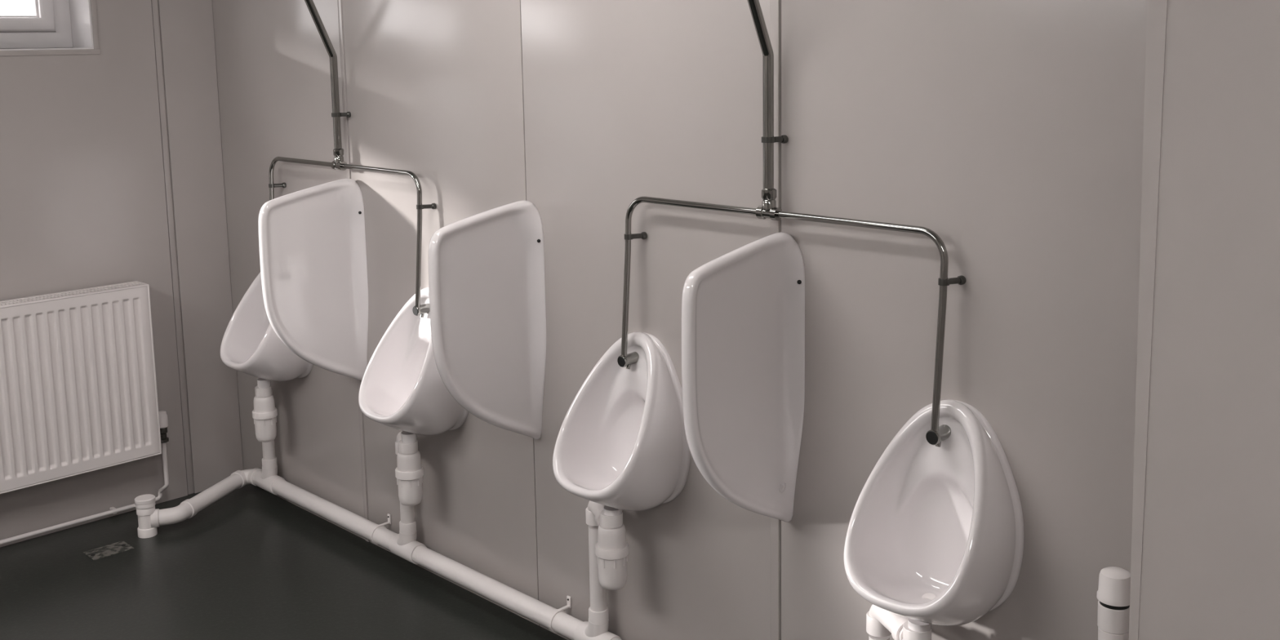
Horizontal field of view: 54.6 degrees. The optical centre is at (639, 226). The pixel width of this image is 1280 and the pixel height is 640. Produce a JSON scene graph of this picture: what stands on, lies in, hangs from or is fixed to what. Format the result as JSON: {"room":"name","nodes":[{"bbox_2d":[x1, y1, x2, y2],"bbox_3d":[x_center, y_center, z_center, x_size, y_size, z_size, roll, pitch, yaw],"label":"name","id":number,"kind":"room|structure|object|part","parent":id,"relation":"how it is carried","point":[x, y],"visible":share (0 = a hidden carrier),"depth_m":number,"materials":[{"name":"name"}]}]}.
{"room":"public restroom","nodes":[
{"label":"public restroom","id":0,"kind":"room"},
{"bbox_2d":[0,0,243,546],"bbox_3d":[-3.309,0.026,3.091,4.664,2.446,0.299,-9,12,-44],"label":"wall","id":1,"kind":"structure","parent":0,"point":[83,203],"depth_m":4.37,"materials":[{"name":"paint"}]},
{"bbox_2d":[0,0,99,56],"bbox_3d":[-2.380,-0.770,3.911,1.183,0.477,0.303,-9,12,-44],"label":"window","id":2,"kind":"structure","parent":1,"relation":"in","point":[56,27],"depth_m":4.25,"materials":[{"name":"white plastic"}]},
{"bbox_3d":[-2.405,-0.774,3.936,1.024,0.319,0.064,-9,12,-44],"label":"sash","id":3,"kind":"part","parent":2,"relation":"part of","materials":[{"name":"white plastic"}]},
{"bbox_3d":[-2.419,-0.776,3.950,1.137,0.431,0.070,-9,12,-44],"label":"frame","id":4,"kind":"part","parent":2,"relation":"part of","materials":[{"name":"white plastic"}]},
{"bbox_2d":[0,442,168,544],"bbox_3d":[-2.208,0.965,4.043,1.347,0.237,0.083,-9,12,-44],"label":"pipe","id":5,"kind":"object","parent":1,"relation":"attached to","point":[113,510],"visible":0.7,"depth_m":4.37,"materials":[{"name":"white metal"}]},
{"bbox_2d":[0,280,168,493],"bbox_3d":[-2.157,0.570,3.994,1.275,0.614,0.100,-9,12,-44],"label":"radiator","id":6,"kind":"object","parent":1,"relation":"attached to","point":[78,393],"visible":1,"depth_m":4.18,"materials":[{"name":"white metal"}]},
{"bbox_2d":[0,280,147,308],"bbox_3d":[-2.180,0.272,3.932,1.219,0.006,0.099,-9,12,-44],"label":"grille","id":7,"kind":"object","parent":6,"relation":"attached to","point":[58,299],"depth_m":4.18,"materials":[{"name":"white metal"}]},
{"bbox_3d":[-1.742,0.501,4.401,0.006,0.614,0.099,-9,12,-44],"label":"panel","id":8,"kind":"part","parent":6,"relation":"part of","materials":[{"name":"white metal"}]},
{"bbox_2d":[151,0,194,494],"bbox_3d":[-1.705,-0.207,4.467,0.028,2.446,0.014,-9,12,-44],"label":"trim","id":9,"kind":"structure","parent":1,"relation":"attached to","point":[156,24],"depth_m":4.50,"materials":[{"name":"plastic"}]},
{"bbox_2d":[0,484,566,639],"bbox_3d":[-1.260,1.521,1.438,4.928,0.088,6.248,-9,12,-44],"label":"floor","id":10,"kind":"structure","parent":0,"point":[253,563],"depth_m":3.83,"materials":[{"name":"plastic"}]},
{"bbox_2d":[83,540,133,559],"bbox_3d":[-1.770,1.079,4.133,0.132,0.003,0.090,-9,12,-44],"label":"floor plate","id":11,"kind":"object","parent":10,"relation":"on","point":[121,546],"visible":1,"depth_m":4.13,"materials":[{"name":"metal"}]},
{"bbox_2d":[134,493,159,537],"bbox_3d":[-1.688,0.993,4.255,0.076,0.134,0.067,-3,9,-16],"label":"stack","id":12,"kind":"object","parent":10,"relation":"on","point":[148,515],"visible":1,"depth_m":4.23,"materials":[{"name":"white plastic"}]},
{"bbox_2d":[137,526,157,537],"bbox_3d":[-1.692,1.045,4.261,0.063,0.030,0.063,-9,12,-44],"label":"socket","id":13,"kind":"object","parent":12,"relation":"attached to","point":[143,531],"depth_m":4.23,"materials":[{"name":"white plastic"}]},
{"bbox_2d":[1096,566,1130,639],"bbox_3d":[0.843,0.960,2.236,0.060,0.716,0.060,-4,9,-17],"label":"vent pipe","id":14,"kind":"object","parent":10,"relation":"on","point":[1113,596],"visible":0.94,"depth_m":2.17,"materials":[{"name":"white plastic"}]},
{"bbox_2d":[212,0,1146,639],"bbox_3d":[0.467,0.009,2.778,0.264,2.446,5.984,-9,12,-44],"label":"wall","id":15,"kind":"structure","parent":0,"point":[1011,131],"depth_m":2.84,"materials":[{"name":"paint"}]},
{"bbox_2d":[220,271,313,388],"bbox_3d":[-1.309,0.334,4.280,0.244,0.453,0.303,-9,12,-44],"label":"urinal","id":16,"kind":"object","parent":15,"relation":"attached to","point":[250,345],"visible":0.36,"depth_m":4.30,"materials":[{"name":"white ceramic"}]},
{"bbox_2d":[252,385,277,442],"bbox_3d":[-1.335,0.645,4.398,0.084,0.195,0.231,-4,9,-20],"label":"trap","id":17,"kind":"object","parent":16,"relation":"attached to","point":[264,413],"visible":0.92,"depth_m":4.30,"materials":[{"name":"white plastic"}]},
{"bbox_2d":[253,416,276,442],"bbox_3d":[-1.308,0.708,4.338,0.072,0.088,0.072,1,9,12],"label":"cup","id":18,"kind":"object","parent":17,"relation":"on","point":[265,427],"depth_m":4.31,"materials":[{"name":"white plastic"}]},
{"bbox_2d":[257,178,368,381],"bbox_3d":[-1.026,0.196,3.897,0.343,0.671,0.084,-9,12,-44],"label":"privacy screen","id":19,"kind":"object","parent":15,"relation":"attached to","point":[312,240],"visible":0.98,"depth_m":3.90,"materials":[{"name":"white ceramic"}]},
{"bbox_2d":[268,0,436,317],"bbox_3d":[-0.981,-0.558,3.874,0.134,1.601,0.920,-9,12,-44],"label":"flush pipework","id":20,"kind":"object","parent":15,"relation":"attached to","point":[338,163],"visible":0.91,"depth_m":3.88,"materials":[{"name":"silver metal"}]},
{"bbox_2d":[337,0,368,542],"bbox_3d":[-0.938,-0.149,3.994,0.003,2.446,0.019,-9,12,-44],"label":"trim","id":21,"kind":"structure","parent":15,"relation":"attached to","point":[339,2],"depth_m":3.98,"materials":[{"name":"plastic"}]},
{"bbox_2d":[358,286,468,444],"bbox_3d":[-0.689,0.416,3.661,0.244,0.453,0.303,-9,12,-44],"label":"urinal","id":22,"kind":"object","parent":15,"relation":"attached to","point":[402,388],"visible":0.75,"depth_m":3.71,"materials":[{"name":"white ceramic"}]},
{"bbox_2d":[395,431,423,506],"bbox_3d":[-0.715,0.727,3.778,0.084,0.195,0.231,-4,9,-20],"label":"trap","id":23,"kind":"object","parent":22,"relation":"attached to","point":[409,472],"visible":0.89,"depth_m":3.68,"materials":[{"name":"white plastic"}]},
{"bbox_2d":[396,431,402,452],"bbox_3d":[-0.720,0.672,3.797,0.109,0.081,0.152,-9,12,-44],"label":"outlet","id":24,"kind":"object","parent":23,"relation":"attached to","point":[399,442],"depth_m":3.78,"materials":[{"name":"white plastic"}]},
{"bbox_2d":[396,476,422,506],"bbox_3d":[-0.688,0.790,3.718,0.072,0.088,0.072,1,9,12],"label":"cup","id":25,"kind":"object","parent":23,"relation":"on","point":[410,488],"depth_m":3.69,"materials":[{"name":"white plastic"}]},
{"bbox_2d":[428,200,546,439],"bbox_3d":[-0.406,0.278,3.278,0.343,0.671,0.084,-9,12,-44],"label":"privacy screen","id":26,"kind":"object","parent":15,"relation":"attached to","point":[486,286],"visible":1,"depth_m":3.28,"materials":[{"name":"white ceramic"}]},
{"bbox_2d":[158,440,889,639],"bbox_3d":[-0.445,0.962,3.342,0.467,0.370,3.307,-9,12,-44],"label":"pipe","id":27,"kind":"object","parent":15,"relation":"attached to","point":[404,544],"visible":0.99,"depth_m":3.87,"materials":[{"name":"white plastic"}]},
{"bbox_2d":[262,456,277,469],"bbox_3d":[-1.349,0.863,4.519,0.052,0.038,0.052,-9,12,-44],"label":"socket","id":28,"kind":"object","parent":27,"relation":"attached to","point":[268,462],"depth_m":4.50,"materials":[{"name":"white plastic"}]},
{"bbox_2d":[399,519,416,534],"bbox_3d":[-0.729,0.946,3.900,0.052,0.038,0.052,-9,12,-44],"label":"socket","id":29,"kind":"object","parent":27,"relation":"attached to","point":[406,526],"depth_m":3.88,"materials":[{"name":"white plastic"}]},
{"bbox_2d":[588,606,608,624],"bbox_3d":[-0.110,1.028,3.281,0.052,0.038,0.052,-9,12,-44],"label":"socket","id":30,"kind":"object","parent":27,"relation":"attached to","point":[597,615],"depth_m":3.26,"materials":[{"name":"white plastic"}]},
{"bbox_2d":[552,331,690,515],"bbox_3d":[-0.069,0.499,3.042,0.244,0.453,0.303,-9,12,-44],"label":"urinal","id":31,"kind":"object","parent":15,"relation":"attached to","point":[621,444],"visible":0.96,"depth_m":3.06,"materials":[{"name":"white ceramic"}]},
{"bbox_2d":[585,500,628,590],"bbox_3d":[-0.096,0.796,3.157,0.084,0.195,0.231,-4,9,-20],"label":"trap","id":32,"kind":"object","parent":31,"relation":"attached to","point":[611,547],"visible":0.86,"depth_m":3.06,"materials":[{"name":"white plastic"}]},
{"bbox_2d":[587,500,604,525],"bbox_3d":[-0.100,0.741,3.176,0.109,0.081,0.152,-9,12,-44],"label":"outlet","id":33,"kind":"object","parent":32,"relation":"attached to","point":[595,510],"depth_m":3.17,"materials":[{"name":"white plastic"}]},
{"bbox_2d":[596,555,627,590],"bbox_3d":[-0.069,0.859,3.097,0.072,0.088,0.072,1,9,12],"label":"cup","id":34,"kind":"object","parent":32,"relation":"attached to","point":[612,569],"depth_m":3.07,"materials":[{"name":"white plastic"}]},
{"bbox_2d":[680,232,804,522],"bbox_3d":[0.213,0.361,2.659,0.343,0.671,0.084,-9,12,-44],"label":"privacy screen","id":35,"kind":"object","parent":15,"relation":"attached to","point":[743,324],"visible":1,"depth_m":2.66,"materials":[{"name":"white ceramic"}]},
{"bbox_2d":[769,0,779,639],"bbox_3d":[0.299,0.015,2.758,0.003,2.446,0.025,-9,12,-44],"label":"trim","id":36,"kind":"structure","parent":15,"relation":"attached to","point":[774,4],"depth_m":2.74,"materials":[{"name":"plastic"}]},
{"bbox_2d":[617,0,965,447],"bbox_3d":[0.259,-0.393,2.635,0.134,1.601,0.920,-9,12,-44],"label":"flush pipework","id":37,"kind":"object","parent":15,"relation":"attached to","point":[768,209],"visible":1,"depth_m":2.66,"materials":[{"name":"silver metal"}]},
{"bbox_2d":[843,399,1023,631],"bbox_3d":[0.550,0.582,2.423,0.244,0.453,0.303,-9,12,-44],"label":"urinal","id":38,"kind":"object","parent":15,"relation":"attached to","point":[935,535],"visible":0.98,"depth_m":2.46,"materials":[{"name":"white ceramic"}]},
{"bbox_2d":[866,604,931,639],"bbox_3d":[0.524,0.878,2.538,0.084,0.195,0.231,-4,9,-20],"label":"trap","id":39,"kind":"object","parent":38,"relation":"attached to","point":[880,622],"visible":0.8,"depth_m":2.53,"materials":[{"name":"white plastic"}]},
{"bbox_2d":[868,604,908,639],"bbox_3d":[0.520,0.823,2.557,0.109,0.081,0.152,-9,12,-44],"label":"outlet","id":40,"kind":"object","parent":39,"relation":"attached to","point":[882,623],"depth_m":2.55,"materials":[{"name":"white plastic"}]},
{"bbox_2d":[1137,0,1279,639],"bbox_3d":[1.482,0.224,1.239,0.484,2.446,1.820,-9,12,-44],"label":"wall","id":41,"kind":"structure","parent":0,"point":[1211,565],"depth_m":1.62,"materials":[{"name":"paint"}]},
{"bbox_2d":[1128,0,1167,639],"bbox_3d":[0.681,0.168,1.698,0.001,2.446,0.037,-9,12,-44],"label":"trim","id":42,"kind":"structure","parent":41,"relation":"attached to","point":[1157,10],"depth_m":1.68,"materials":[{"name":"plastic"}]}
]}

